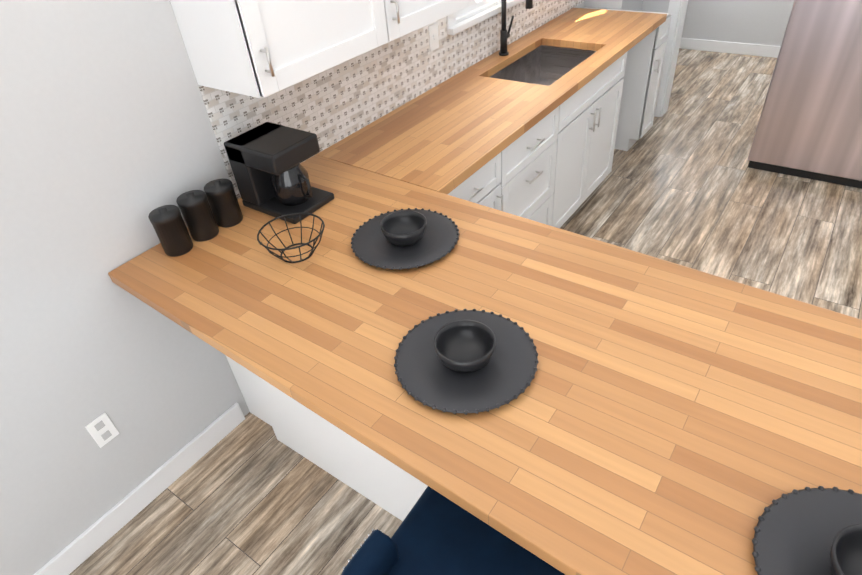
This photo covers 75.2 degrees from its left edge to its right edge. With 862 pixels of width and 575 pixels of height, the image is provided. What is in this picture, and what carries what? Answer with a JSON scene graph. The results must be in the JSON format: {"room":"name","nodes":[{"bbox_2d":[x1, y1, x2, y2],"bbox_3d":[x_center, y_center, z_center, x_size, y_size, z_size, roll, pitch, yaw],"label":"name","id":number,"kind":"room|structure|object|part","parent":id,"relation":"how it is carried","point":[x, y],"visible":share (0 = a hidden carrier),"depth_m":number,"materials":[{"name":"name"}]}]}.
{"room":"kitchen","nodes":[
{"label":"kitchen","id":0,"kind":"room"},
{"bbox_2d":[0,0,793,574],"bbox_3d":[1.540,-0.668,1.526,4.300,2.720,8.930,21,46,29],"label":"wall","id":1,"kind":"structure","parent":0,"point":[108,142],"depth_m":1.73,"materials":[{"name":"paint"}]},
{"bbox_2d":[85,412,119,447],"bbox_3d":[-1.120,0.487,1.910,0.006,0.115,0.072,21,46,29],"label":"outlet","id":2,"kind":"object","parent":1,"relation":"attached to","point":[102,430],"visible":1,"depth_m":1.91,"materials":[{"name":"white plastic"}]},
{"bbox_2d":[34,402,244,574],"bbox_3d":[-1.634,1.300,1.563,0.016,0.105,2.820,21,46,29],"label":"baseboard","id":3,"kind":"structure","parent":1,"relation":"attached to","point":[90,540],"depth_m":2.12,"materials":[{"name":"white wood"}]},
{"bbox_2d":[170,0,387,97],"bbox_3d":[-0.468,-1.054,1.669,0.349,0.750,0.595,21,46,29],"label":"upper cabinet","id":4,"kind":"object","parent":1,"relation":"attached to","point":[259,48],"visible":1,"depth_m":1.68,"materials":[{"name":"white wood"}]},
{"bbox_2d":[199,0,584,198],"bbox_3d":[0.174,-1.349,2.894,0.006,0.424,3.150,21,46,29],"label":"tile backsplash","id":5,"kind":"structure","parent":1,"relation":"attached to","point":[334,105],"depth_m":2.45,"materials":[{"name":"tile"}]},
{"bbox_2d":[428,23,438,51],"bbox_3d":[0.016,-1.208,2.702,0.011,0.115,0.072,21,46,29],"label":"light switch","id":6,"kind":"object","parent":5,"relation":"attached to","point":[433,37],"visible":1,"depth_m":2.70,"materials":[{"name":"white plastic"}]},
{"bbox_2d":[383,0,475,41],"bbox_3d":[-0.124,-1.378,2.032,0.349,0.750,0.593,21,46,29],"label":"upper cabinet","id":7,"kind":"object","parent":1,"relation":"attached to","point":[404,17],"visible":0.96,"depth_m":2.08,"materials":[{"name":"white wood"}]},
{"bbox_2d":[446,0,523,34],"bbox_3d":[0.303,-1.962,2.839,0.195,1.000,1.080,21,46,29],"label":"window","id":8,"kind":"structure","parent":1,"relation":"in","point":[453,27],"depth_m":2.92,"materials":[{"name":"white"}]},
{"bbox_3d":[0.306,-1.946,2.851,0.054,0.870,0.910,21,46,29],"label":"window sash","id":9,"kind":"part","parent":8,"relation":"part of","materials":[{"name":"white"}]},
{"bbox_2d":[654,0,687,116],"bbox_3d":[2.143,-2.160,3.773,0.916,2.158,0.168,21,46,29],"label":"door frame","id":10,"kind":"structure","parent":1,"relation":"attached to","point":[675,7],"depth_m":4.30,"materials":[{"name":"white wood"}]},
{"bbox_2d":[679,38,780,57],"bbox_3d":[3.510,-2.226,5.335,2.500,0.105,0.016,21,46,29],"label":"baseboard","id":11,"kind":"structure","parent":1,"relation":"attached to","point":[686,43],"depth_m":5.63,"materials":[{"name":"white wood"}]},
{"bbox_2d":[69,48,861,574],"bbox_3d":[1.650,0.431,2.402,4.300,0.100,8.930,21,46,29],"label":"floor","id":12,"kind":"structure","parent":0,"point":[679,184],"depth_m":3.05,"materials":[{"name":"brown wood"}]},
{"bbox_2d":[225,355,427,520],"bbox_3d":[0.340,0.441,1.756,2.500,0.895,0.631,21,46,29],"label":"peninsula base panel","id":13,"kind":"object","parent":12,"relation":"on","point":[351,462],"visible":0.02,"depth_m":2.04,"materials":[{"name":"white"}]},
{"bbox_2d":[108,155,861,574],"bbox_3d":[0.261,0.134,1.397,2.537,0.040,1.018,21,46,29],"label":"countertop","id":14,"kind":"structure","parent":13,"relation":"on","point":[662,417],"depth_m":1.28,"materials":[{"name":"brown wood"}]},
{"bbox_2d":[148,179,242,256],"bbox_3d":[-0.764,-0.240,1.835,0.103,0.158,0.293,21,46,29],"label":"canisters","id":15,"kind":"object","parent":14,"relation":"on","point":[170,227],"visible":1,"depth_m":1.80,"materials":[{"name":"black ceramic"}]},
{"bbox_2d":[224,122,333,223],"bbox_3d":[-0.520,-0.401,1.936,0.270,0.245,0.200,21,46,29],"label":"coffee maker","id":16,"kind":"object","parent":14,"relation":"on","point":[269,170],"visible":1,"depth_m":1.89,"materials":[{"name":"black plastic"}]},
{"bbox_2d":[257,212,324,262],"bbox_3d":[-0.421,-0.141,1.723,0.206,0.088,0.206,21,46,29],"label":"wire basket","id":17,"kind":"object","parent":14,"relation":"on","point":[301,244],"visible":1,"depth_m":1.73,"materials":[{"name":"black metal"}]},
{"bbox_2d":[351,208,459,269],"bbox_3d":[-0.082,-0.172,1.736,0.341,0.068,0.340,21,46,29],"label":"place setting","id":18,"kind":"object","parent":14,"relation":"on","point":[401,238],"visible":1,"depth_m":1.73,"materials":[{"name":"grey ceramic"}]},
{"bbox_2d":[394,308,538,414],"bbox_3d":[0.080,0.149,1.312,0.341,0.068,0.340,21,46,29],"label":"place setting","id":19,"kind":"object","parent":14,"relation":"on","point":[464,361],"visible":0.98,"depth_m":1.31,"materials":[{"name":"grey ceramic"}]},
{"bbox_2d":[752,486,861,574],"bbox_3d":[0.688,0.449,0.859,0.341,0.068,0.340,21,46,29],"label":"place setting","id":20,"kind":"object","parent":14,"relation":"on","point":[810,531],"visible":1,"depth_m":0.94,"materials":[{"name":"grey ceramic"}]},
{"bbox_2d":[341,486,564,574],"bbox_3d":[0.109,0.812,1.311,0.531,0.905,0.530,19,45,28],"label":"stool","id":21,"kind":"object","parent":12,"relation":"on","point":[436,533],"visible":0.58,"depth_m":1.28,"materials":[{"name":"blue fabric"}]},
{"bbox_2d":[447,148,506,211],"bbox_3d":[-0.077,-0.183,2.590,0.615,0.896,0.540,21,46,29],"label":"base cabinet","id":22,"kind":"object","parent":12,"relation":"on","point":[487,186],"depth_m":2.34,"materials":[{"name":"white wood"}]},
{"bbox_2d":[507,97,570,227],"bbox_3d":[0.239,-0.482,2.926,0.615,0.896,0.678,21,46,29],"label":"base cabinet","id":23,"kind":"object","parent":12,"relation":"on","point":[553,168],"depth_m":2.72,"materials":[{"name":"white wood"}]},
{"bbox_2d":[316,8,666,193],"bbox_3d":[0.505,-1.122,2.941,0.637,0.040,2.559,21,46,29],"label":"countertop","id":24,"kind":"structure","parent":23,"relation":"on","point":[448,136],"depth_m":2.56,"materials":[{"name":"brown wood"}]},
{"bbox_2d":[499,0,532,55],"bbox_3d":[0.461,-1.490,2.995,0.196,0.473,0.094,21,46,29],"label":"faucet","id":25,"kind":"object","parent":24,"relation":"on","point":[504,34],"visible":1,"depth_m":3.08,"materials":[{"name":"black metal"}]},
{"bbox_2d":[490,45,596,85],"bbox_3d":[0.630,-1.129,3.127,0.424,0.199,0.744,21,46,29],"label":"sink basin","id":26,"kind":"object","parent":24,"relation":"in","point":[545,65],"visible":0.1,"depth_m":3.36,"materials":[{"name":"silver metal"}]},
{"bbox_2d":[584,7,671,150],"bbox_3d":[1.327,-1.494,4.058,0.646,0.893,0.255,21,46,29],"label":"base cabinet","id":27,"kind":"object","parent":12,"relation":"on","point":[643,71],"visible":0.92,"depth_m":3.88,"materials":[{"name":"white wood"}]},
{"bbox_2d":[748,0,861,188],"bbox_3d":[2.541,-1.535,3.271,0.741,1.745,0.633,21,46,29],"label":"refrigerator","id":28,"kind":"object","parent":12,"relation":"on","point":[809,126],"visible":1,"depth_m":3.35,"materials":[{"name":"grey metal"}]}
]}

